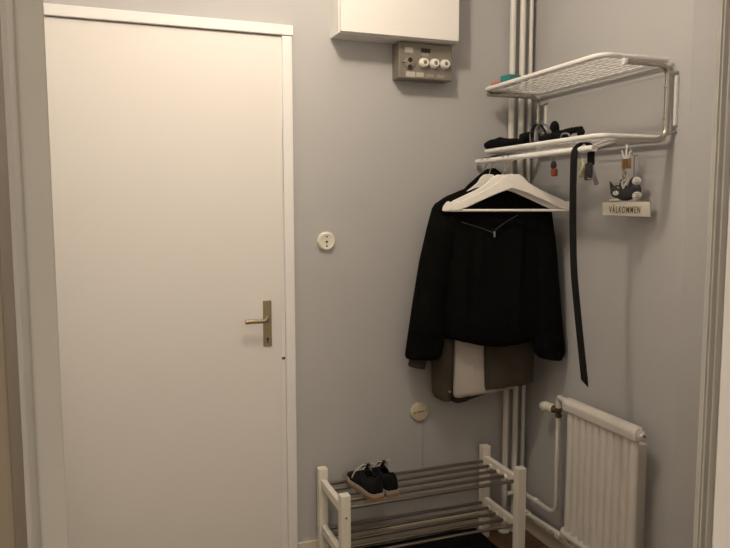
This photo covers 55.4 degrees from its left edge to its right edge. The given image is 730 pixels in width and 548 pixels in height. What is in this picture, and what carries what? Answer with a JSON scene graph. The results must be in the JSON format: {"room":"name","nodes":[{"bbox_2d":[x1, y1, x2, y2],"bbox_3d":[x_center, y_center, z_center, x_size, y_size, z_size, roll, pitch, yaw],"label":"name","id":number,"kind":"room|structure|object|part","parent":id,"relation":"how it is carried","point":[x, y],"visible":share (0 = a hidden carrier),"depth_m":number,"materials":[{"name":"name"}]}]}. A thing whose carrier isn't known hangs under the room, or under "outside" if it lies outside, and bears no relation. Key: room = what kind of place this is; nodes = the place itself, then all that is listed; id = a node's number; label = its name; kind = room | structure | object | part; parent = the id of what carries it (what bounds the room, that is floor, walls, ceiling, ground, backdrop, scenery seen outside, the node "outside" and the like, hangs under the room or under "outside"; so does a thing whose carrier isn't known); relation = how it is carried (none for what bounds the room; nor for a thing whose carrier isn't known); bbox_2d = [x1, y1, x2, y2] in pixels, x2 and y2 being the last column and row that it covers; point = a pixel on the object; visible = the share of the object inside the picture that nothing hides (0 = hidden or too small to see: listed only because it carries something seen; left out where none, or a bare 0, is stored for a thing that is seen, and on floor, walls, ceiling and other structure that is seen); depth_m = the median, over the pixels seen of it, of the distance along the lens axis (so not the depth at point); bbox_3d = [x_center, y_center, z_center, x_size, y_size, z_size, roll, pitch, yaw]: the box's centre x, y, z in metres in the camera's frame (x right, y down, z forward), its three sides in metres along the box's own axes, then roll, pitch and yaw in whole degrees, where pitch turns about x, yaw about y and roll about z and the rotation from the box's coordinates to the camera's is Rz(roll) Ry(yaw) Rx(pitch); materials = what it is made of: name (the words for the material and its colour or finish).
{"room":"entrance hallway","nodes":[
{"label":"entrance hallway","id":0,"kind":"room"},
{"bbox_2d":[43,0,533,541],"bbox_3d":[-0.222,-0.191,2.769,2.270,2.740,0.120,-2,6,-20],"label":"wall","id":1,"kind":"structure","parent":0,"point":[374,153],"depth_m":2.82,"materials":[{"name":"grey paint"}]},
{"bbox_2d":[43,3,297,547],"bbox_3d":[-0.713,0.143,2.553,0.936,2.119,0.120,-2,6,-20],"label":"door","id":2,"kind":"structure","parent":1,"relation":"in","point":[171,136],"depth_m":2.54,"materials":[{"name":"white paint"}]},
{"bbox_3d":[-0.710,-0.891,2.439,0.936,0.038,0.026,-2,6,-20],"label":"casing","id":3,"kind":"part","parent":2,"relation":"part of","materials":[{"name":"white paint"}]},
{"bbox_3d":[-0.403,0.177,2.632,0.104,0.026,0.044,-2,6,-20],"label":"handle","id":4,"kind":"part","parent":2,"relation":"part of","materials":[{"name":"gold metal"}]},
{"bbox_3d":[-0.374,0.190,2.669,0.033,0.178,0.005,-2,6,-20],"label":"handle plate","id":5,"kind":"part","parent":2,"relation":"part of","materials":[{"name":"gold metal"}]},
{"bbox_3d":[-0.292,0.148,2.699,0.038,2.080,0.022,-2,6,-20],"label":"casing","id":6,"kind":"part","parent":2,"relation":"part of","materials":[{"name":"white paint"}]},
{"bbox_2d":[317,232,334,250],"bbox_3d":[-0.152,-0.129,2.728,0.075,0.075,0.017,-2,6,-20],"label":"wall socket","id":7,"kind":"object","parent":1,"relation":"attached to","point":[325,240],"visible":1,"depth_m":2.72,"materials":[{"name":"beige plastic"}]},
{"bbox_2d":[330,0,458,45],"bbox_3d":[0.117,-1.110,2.675,0.491,0.413,0.122,-2,6,-20],"label":"upper cabinet","id":8,"kind":"object","parent":1,"relation":"attached to","point":[436,22],"visible":0.9,"depth_m":2.64,"materials":[{"name":"white metal"}]},
{"bbox_2d":[298,505,510,547],"bbox_3d":[0.229,1.113,2.993,1.064,0.098,0.014,-2,6,-20],"label":"baseboard","id":9,"kind":"structure","parent":1,"relation":"attached to","point":[310,543],"depth_m":2.97,"materials":[{"name":"beige paint"}]},
{"bbox_2d":[410,402,428,420],"bbox_3d":[0.232,0.582,2.943,0.083,0.083,0.015,-2,6,-20],"label":"cover plate","id":10,"kind":"object","parent":1,"relation":"attached to","point":[419,411],"visible":1,"depth_m":2.94,"materials":[{"name":"plastic"}]},
{"bbox_2d":[392,41,451,83],"bbox_3d":[0.232,-0.839,2.760,0.231,0.138,0.093,-2,6,-20],"label":"box","id":11,"kind":"object","parent":1,"relation":"attached to","point":[411,62],"visible":1,"depth_m":2.73,"materials":[{"name":"grey metal"}]},
{"bbox_2d":[422,420,422,517],"bbox_3d":[0.247,0.841,2.978,0.007,0.443,0.004,-2,6,-20],"label":"cable","id":12,"kind":"object","parent":1,"relation":"attached to","point":[422,420],"visible":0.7,"depth_m":2.97,"materials":[{"name":"white plastic"}]},
{"bbox_2d":[487,529,548,547],"bbox_3d":[0.677,1.437,0.466,5.200,0.050,5.300,-2,6,-20],"label":"floor","id":13,"kind":"structure","parent":0,"point":[501,540],"depth_m":3.02,"materials":[{"name":"brown wood"}]},
{"bbox_2d":[0,21,27,547],"bbox_3d":[-0.293,0.324,0.509,0.091,2.160,0.096,-2,6,-20],"label":"trim","id":14,"kind":"structure","parent":13,"relation":"on","point":[13,525],"depth_m":0.48,"materials":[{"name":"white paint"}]},
{"bbox_2d":[363,528,497,547],"bbox_3d":[0.257,1.168,2.738,0.668,0.040,0.480,-2,6,-20],"label":"rug","id":15,"kind":"object","parent":13,"relation":"on","point":[479,540],"visible":0.71,"depth_m":2.94,"materials":[{"name":"black fabric"}]},
{"bbox_2d":[317,444,526,547],"bbox_3d":[0.225,0.976,2.790,0.776,0.412,0.313,-2,6,-20],"label":"shoe rack","id":16,"kind":"object","parent":15,"relation":"on","point":[341,501],"visible":0.98,"depth_m":2.78,"materials":[{"name":"white paint"}]},
{"bbox_3d":[-0.170,0.977,2.790,0.037,0.412,0.037,-2,6,-20],"label":"leg","id":17,"kind":"part","parent":16,"relation":"part of","materials":[{"name":"white paint"}]},
{"bbox_3d":[-0.122,0.844,2.647,0.022,0.034,0.242,-2,6,-20],"label":"rail","id":18,"kind":"part","parent":16,"relation":"part of","materials":[{"name":"white paint"}]},
{"bbox_3d":[-0.122,1.028,2.666,0.022,0.034,0.242,-2,6,-20],"label":"rail","id":19,"kind":"part","parent":16,"relation":"part of","materials":[{"name":"white paint"}]},
{"bbox_3d":[-0.074,1.002,2.534,0.037,0.412,0.037,-2,6,-20],"label":"leg","id":20,"kind":"part","parent":16,"relation":"part of","materials":[{"name":"white paint"}]},
{"bbox_2d":[345,463,383,501],"bbox_3d":[-0.002,0.780,2.700,0.094,0.113,0.239,-3,6,-26],"label":"sneaker","id":21,"kind":"object","parent":16,"relation":"on","point":[371,487],"visible":1,"depth_m":2.65,"materials":[{"name":"fabric"}]},
{"bbox_2d":[366,460,398,497],"bbox_3d":[0.060,0.777,2.733,0.094,0.113,0.239,-3,6,-23],"label":"sneaker","id":22,"kind":"object","parent":16,"relation":"on","point":[389,479],"visible":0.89,"depth_m":2.64,"materials":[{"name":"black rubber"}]},
{"bbox_3d":[0.187,1.009,2.916,0.737,0.014,0.014,-2,6,-20],"label":"rod","id":23,"kind":"part","parent":16,"relation":"part of","materials":[{"name":"metal"}]},
{"bbox_3d":[0.186,0.825,2.897,0.737,0.014,0.014,-2,6,-20],"label":"rod","id":24,"kind":"part","parent":16,"relation":"part of","materials":[{"name":"metal"}]},
{"bbox_3d":[0.207,1.014,2.861,0.737,0.014,0.014,-2,6,-20],"label":"rod","id":25,"kind":"part","parent":16,"relation":"part of","materials":[{"name":"metal"}]},
{"bbox_3d":[0.207,0.830,2.842,0.737,0.014,0.014,-2,6,-20],"label":"rod","id":26,"kind":"part","parent":16,"relation":"part of","materials":[{"name":"metal"}]},
{"bbox_3d":[0.228,1.020,2.806,0.737,0.014,0.014,-2,6,-20],"label":"rod","id":27,"kind":"part","parent":16,"relation":"part of","materials":[{"name":"metal"}]},
{"bbox_3d":[0.228,0.835,2.788,0.737,0.014,0.014,-2,6,-20],"label":"rod","id":28,"kind":"part","parent":16,"relation":"part of","materials":[{"name":"metal"}]},
{"bbox_3d":[0.248,1.025,2.751,0.737,0.014,0.014,-2,6,-20],"label":"rod","id":29,"kind":"part","parent":16,"relation":"part of","materials":[{"name":"metal"}]},
{"bbox_3d":[0.248,0.841,2.732,0.737,0.014,0.014,-2,6,-20],"label":"rod","id":30,"kind":"part","parent":16,"relation":"part of","materials":[{"name":"metal"}]},
{"bbox_3d":[0.269,0.846,2.677,0.737,0.014,0.014,-2,6,-20],"label":"rod","id":31,"kind":"part","parent":16,"relation":"part of","materials":[{"name":"metal"}]},
{"bbox_3d":[0.269,1.030,2.696,0.737,0.014,0.014,-2,6,-20],"label":"rod","id":32,"kind":"part","parent":16,"relation":"part of","materials":[{"name":"metal"}]},
{"bbox_3d":[0.523,0.950,3.046,0.037,0.412,0.037,-2,6,-20],"label":"leg","id":33,"kind":"part","parent":16,"relation":"part of","materials":[{"name":"white paint"}]},
{"bbox_3d":[0.571,1.001,2.922,0.022,0.034,0.242,-2,6,-20],"label":"rail","id":34,"kind":"part","parent":16,"relation":"part of","materials":[{"name":"white paint"}]},
{"bbox_3d":[0.571,0.817,2.904,0.022,0.034,0.242,-2,6,-20],"label":"rail","id":35,"kind":"part","parent":16,"relation":"part of","materials":[{"name":"white paint"}]},
{"bbox_3d":[0.619,0.975,2.790,0.037,0.412,0.037,-2,6,-20],"label":"leg","id":36,"kind":"part","parent":16,"relation":"part of","materials":[{"name":"white paint"}]},
{"bbox_2d":[498,0,516,533],"bbox_3d":[0.619,-0.213,2.979,0.051,2.740,0.051,-2,6,-20],"label":"pipe","id":37,"kind":"object","parent":13,"relation":"on","point":[513,3],"visible":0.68,"depth_m":2.94,"materials":[{"name":"white metal"}]},
{"bbox_2d":[508,0,525,531],"bbox_3d":[0.663,-0.215,2.994,0.051,2.740,0.051,-2,6,-20],"label":"pipe","id":38,"kind":"object","parent":13,"relation":"on","point":[522,45],"visible":0.28,"depth_m":2.95,"materials":[{"name":"white metal"}]},
{"bbox_2d":[526,509,569,542],"bbox_3d":[0.757,1.063,2.957,0.041,0.039,0.359,-3,6,-24],"label":"pipe","id":39,"kind":"object","parent":38,"relation":"attached to","point":[550,529],"visible":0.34,"depth_m":2.91,"materials":[{"name":"white metal"}]},
{"bbox_2d":[520,0,533,466],"bbox_3d":[0.703,-0.217,3.015,0.017,2.740,0.017,-2,6,-20],"label":"pipe","id":40,"kind":"object","parent":13,"relation":"on","point":[531,13],"visible":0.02,"depth_m":2.97,"materials":[{"name":"white metal"}]},
{"bbox_2d":[524,0,717,547],"bbox_3d":[1.147,-0.138,2.203,0.200,2.740,1.900,-2,6,-20],"label":"wall","id":41,"kind":"structure","parent":0,"point":[641,280],"depth_m":2.44,"materials":[{"name":"grey paint"}]},
{"bbox_2d":[525,515,573,547],"bbox_3d":[0.868,1.153,2.767,0.026,0.062,0.861,-2,6,-20],"label":"baseboard","id":42,"kind":"structure","parent":41,"relation":"attached to","point":[540,532],"depth_m":3.00,"materials":[{"name":"beige paint"}]},
{"bbox_2d":[475,52,678,163],"bbox_3d":[0.734,-0.578,2.569,0.294,0.304,0.808,-2,6,-20],"label":"rack","id":43,"kind":"object","parent":41,"relation":"attached to","point":[563,146],"visible":0.98,"depth_m":2.39,"materials":[{"name":"white metal"}]},
{"bbox_2d":[467,156,494,190],"bbox_3d":[0.499,-0.363,2.816,0.360,0.225,0.017,0,6,2],"label":"hanger","id":44,"kind":"object","parent":43,"relation":"hanging from","point":[484,179],"visible":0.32,"depth_m":2.81,"materials":[{"name":"white wood"}]},
{"bbox_2d":[491,81,508,88],"bbox_3d":[0.545,-0.764,2.811,0.062,0.020,0.046,-2,6,-15],"label":"packet","id":45,"kind":"object","parent":43,"relation":"on","point":[495,82],"visible":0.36,"depth_m":2.80,"materials":[{"name":"red"}]},
{"bbox_2d":[442,154,560,211],"bbox_3d":[0.534,-0.354,2.712,0.462,0.222,0.018,1,6,7],"label":"hanger","id":46,"kind":"object","parent":43,"relation":"hanging from","point":[447,207],"visible":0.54,"depth_m":2.71,"materials":[{"name":"white wood"}]},
{"bbox_2d":[405,168,564,360],"bbox_3d":[0.487,-0.042,2.834,0.650,0.778,0.199,0,6,1],"label":"jacket","id":47,"kind":"object","parent":46,"relation":"hanging from","point":[483,278],"visible":0.88,"depth_m":2.77,"materials":[{"name":"black fabric"}]},
{"bbox_2d":[464,168,501,190],"bbox_3d":[0.448,-0.343,2.859,0.226,0.183,0.086,0,6,-2],"label":"clothes hanger","id":48,"kind":"object","parent":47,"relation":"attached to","point":[494,171],"depth_m":2.83,"materials":[{"name":"white wood"}]},
{"bbox_3d":[0.489,-0.198,2.731,0.224,0.071,0.011,0,6,3],"label":"neck cord","id":49,"kind":"part","parent":47,"relation":"part of","materials":[{"name":"grey fabric"}]},
{"bbox_2d":[484,137,530,148],"bbox_3d":[0.577,-0.519,2.753,0.112,0.051,0.244,-2,6,-20],"label":"glove","id":50,"kind":"object","parent":43,"relation":"on","point":[498,142],"visible":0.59,"depth_m":2.76,"materials":[{"name":"black"}]},
{"bbox_2d":[451,154,568,211],"bbox_3d":[0.569,-0.351,2.676,0.466,0.222,0.018,1,6,7],"label":"hanger","id":51,"kind":"object","parent":43,"relation":"hanging from","point":[509,181],"visible":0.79,"depth_m":2.67,"materials":[{"name":"white wood"}]},
{"bbox_2d":[500,74,520,86],"bbox_3d":[0.577,-0.767,2.756,0.060,0.038,0.055,-3,6,-29],"label":"box","id":52,"kind":"object","parent":43,"relation":"on","point":[507,77],"visible":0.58,"depth_m":2.73,"materials":[{"name":"teal"}]},
{"bbox_2d":[519,121,559,143],"bbox_3d":[0.635,-0.520,2.555,0.060,0.074,0.174,-4,7,-34],"label":"ear muffs","id":53,"kind":"object","parent":43,"relation":"on","point":[533,135],"visible":0.78,"depth_m":2.54,"materials":[{"name":"black plastic"}]},
{"bbox_2d":[550,149,557,176],"bbox_3d":[0.711,-0.419,2.611,0.020,0.106,0.032,-4,7,-31],"label":"key fob","id":54,"kind":"object","parent":43,"relation":"hanging from","point":[554,172],"visible":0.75,"depth_m":2.61,"materials":[{"name":"red plastic"}]},
{"bbox_2d":[539,126,584,140],"bbox_3d":[0.695,-0.489,2.428,0.055,0.045,0.209,-3,6,-27],"label":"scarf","id":55,"kind":"object","parent":43,"relation":"on","point":[579,130],"visible":0.91,"depth_m":2.42,"materials":[{"name":"black fabric"}]},
{"bbox_3d":[0.728,-0.472,2.557,0.266,0.017,0.727,-2,6,-20],"label":"shelf frame","id":56,"kind":"part","parent":43,"relation":"part of","materials":[{"name":"white metal"}]},
{"bbox_3d":[0.727,-0.719,2.532,0.266,0.017,0.727,-2,6,-20],"label":"shelf frame","id":57,"kind":"part","parent":43,"relation":"part of","materials":[{"name":"white metal"}]},
{"bbox_2d":[569,142,594,386],"bbox_3d":[0.718,-0.030,2.296,0.044,0.801,0.094,-4,7,-33],"label":"belt","id":58,"kind":"object","parent":43,"relation":"hanging from","point":[574,152],"visible":0.93,"depth_m":2.30,"materials":[{"name":"black leather"}]},
{"bbox_2d":[579,152,598,184],"bbox_3d":[0.784,-0.381,2.422,0.026,0.146,0.091,-4,7,-33],"label":"bunch","id":59,"kind":"object","parent":43,"relation":"hanging from","point":[581,164],"visible":0.65,"depth_m":2.44,"materials":[{"name":"grey metal"}]},
{"bbox_2d":[602,144,650,216],"bbox_3d":[0.896,-0.323,2.382,0.026,0.253,0.174,-5,7,-41],"label":"welcome sign","id":60,"kind":"object","parent":43,"relation":"hanging from","point":[632,190],"visible":1,"depth_m":2.38,"materials":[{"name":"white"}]},
{"bbox_3d":[0.889,-0.338,2.384,0.015,0.058,0.015,0,6,4],"label":"chain","id":61,"kind":"part","parent":60,"relation":"part of","materials":[{"name":"white fabric"}]},
{"bbox_3d":[0.890,-0.311,2.381,0.029,0.041,0.011,4,7,33],"label":"collar cord","id":62,"kind":"part","parent":60,"relation":"part of","materials":[{"name":"beige fabric"}]},
{"bbox_2d":[539,395,646,547],"bbox_3d":[0.855,0.774,2.650,0.102,0.568,0.614,-2,6,-20],"label":"radiator","id":63,"kind":"object","parent":41,"relation":"attached to","point":[606,458],"visible":1,"depth_m":2.52,"materials":[{"name":"white metal"}]},
{"bbox_2d":[507,418,560,513],"bbox_3d":[0.733,0.768,2.969,0.073,0.452,0.286,-4,7,-34],"label":"supply pipe","id":64,"kind":"object","parent":63,"relation":"attached to","point":[536,501],"visible":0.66,"depth_m":2.85,"materials":[{"name":"white metal"}]},
{"bbox_3d":[0.856,0.801,2.557,0.016,0.514,0.385,-2,6,-20],"label":"fluted panel","id":65,"kind":"part","parent":63,"relation":"part of","materials":[{"name":"white paint"}]},
{"bbox_3d":[0.465,-0.006,0.889,2.400,2.740,0.100,-2,6,-20],"label":"wall","id":66,"kind":"structure","parent":0,"visible":0},
{"bbox_2d":[0,0,67,547],"bbox_3d":[-0.319,0.314,0.606,0.110,2.160,0.104,-2,6,-20],"label":"trim","id":67,"kind":"structure","parent":66,"relation":"attached to","point":[22,21],"depth_m":0.62,"materials":[{"name":"grey paint"}]},
{"bbox_2d":[693,0,729,547],"bbox_3d":[0.476,0.283,0.907,0.148,2.160,0.093,-2,6,-20],"label":"trim","id":68,"kind":"structure","parent":66,"relation":"attached to","point":[719,188],"depth_m":0.86,"materials":[{"name":"grey paint"}]},
{"bbox_2d":[712,191,729,547],"bbox_3d":[0.515,0.288,0.856,0.251,2.160,0.050,-2,6,-20],"label":"trim","id":69,"kind":"structure","parent":66,"relation":"attached to","point":[721,517],"depth_m":0.79,"materials":[{"name":"white paint"}]},
{"bbox_3d":[0.481,-0.348,2.864,0.314,0.264,0.104,-2,6,-20],"label":"hanger","id":70,"kind":"object","parent":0,"visible":0},
{"bbox_2d":[408,339,533,402],"bbox_3d":[0.436,0.121,2.876,0.526,0.844,0.103,-1,6,-6],"label":"coat","id":71,"kind":"object","parent":70,"relation":"hanging from","point":[463,372],"visible":0.33,"depth_m":2.87,"materials":[{"name":"brown fabric"}]},
{"bbox_3d":[0.351,0.180,2.851,0.162,0.696,0.046,-1,6,-10],"label":"panel","id":72,"kind":"part","parent":71,"relation":"part of","materials":[{"name":"brown fabric"}]},
{"bbox_3d":[0.477,0.118,2.902,0.410,0.844,0.060,-1,6,-6],"label":"panel","id":73,"kind":"part","parent":71,"relation":"part of","materials":[{"name":"beige fabric"}]},
{"bbox_3d":[0.594,0.156,2.865,0.215,0.652,0.043,-1,6,-6],"label":"panel","id":74,"kind":"part","parent":71,"relation":"part of","materials":[{"name":"brown fabric"}]}
]}

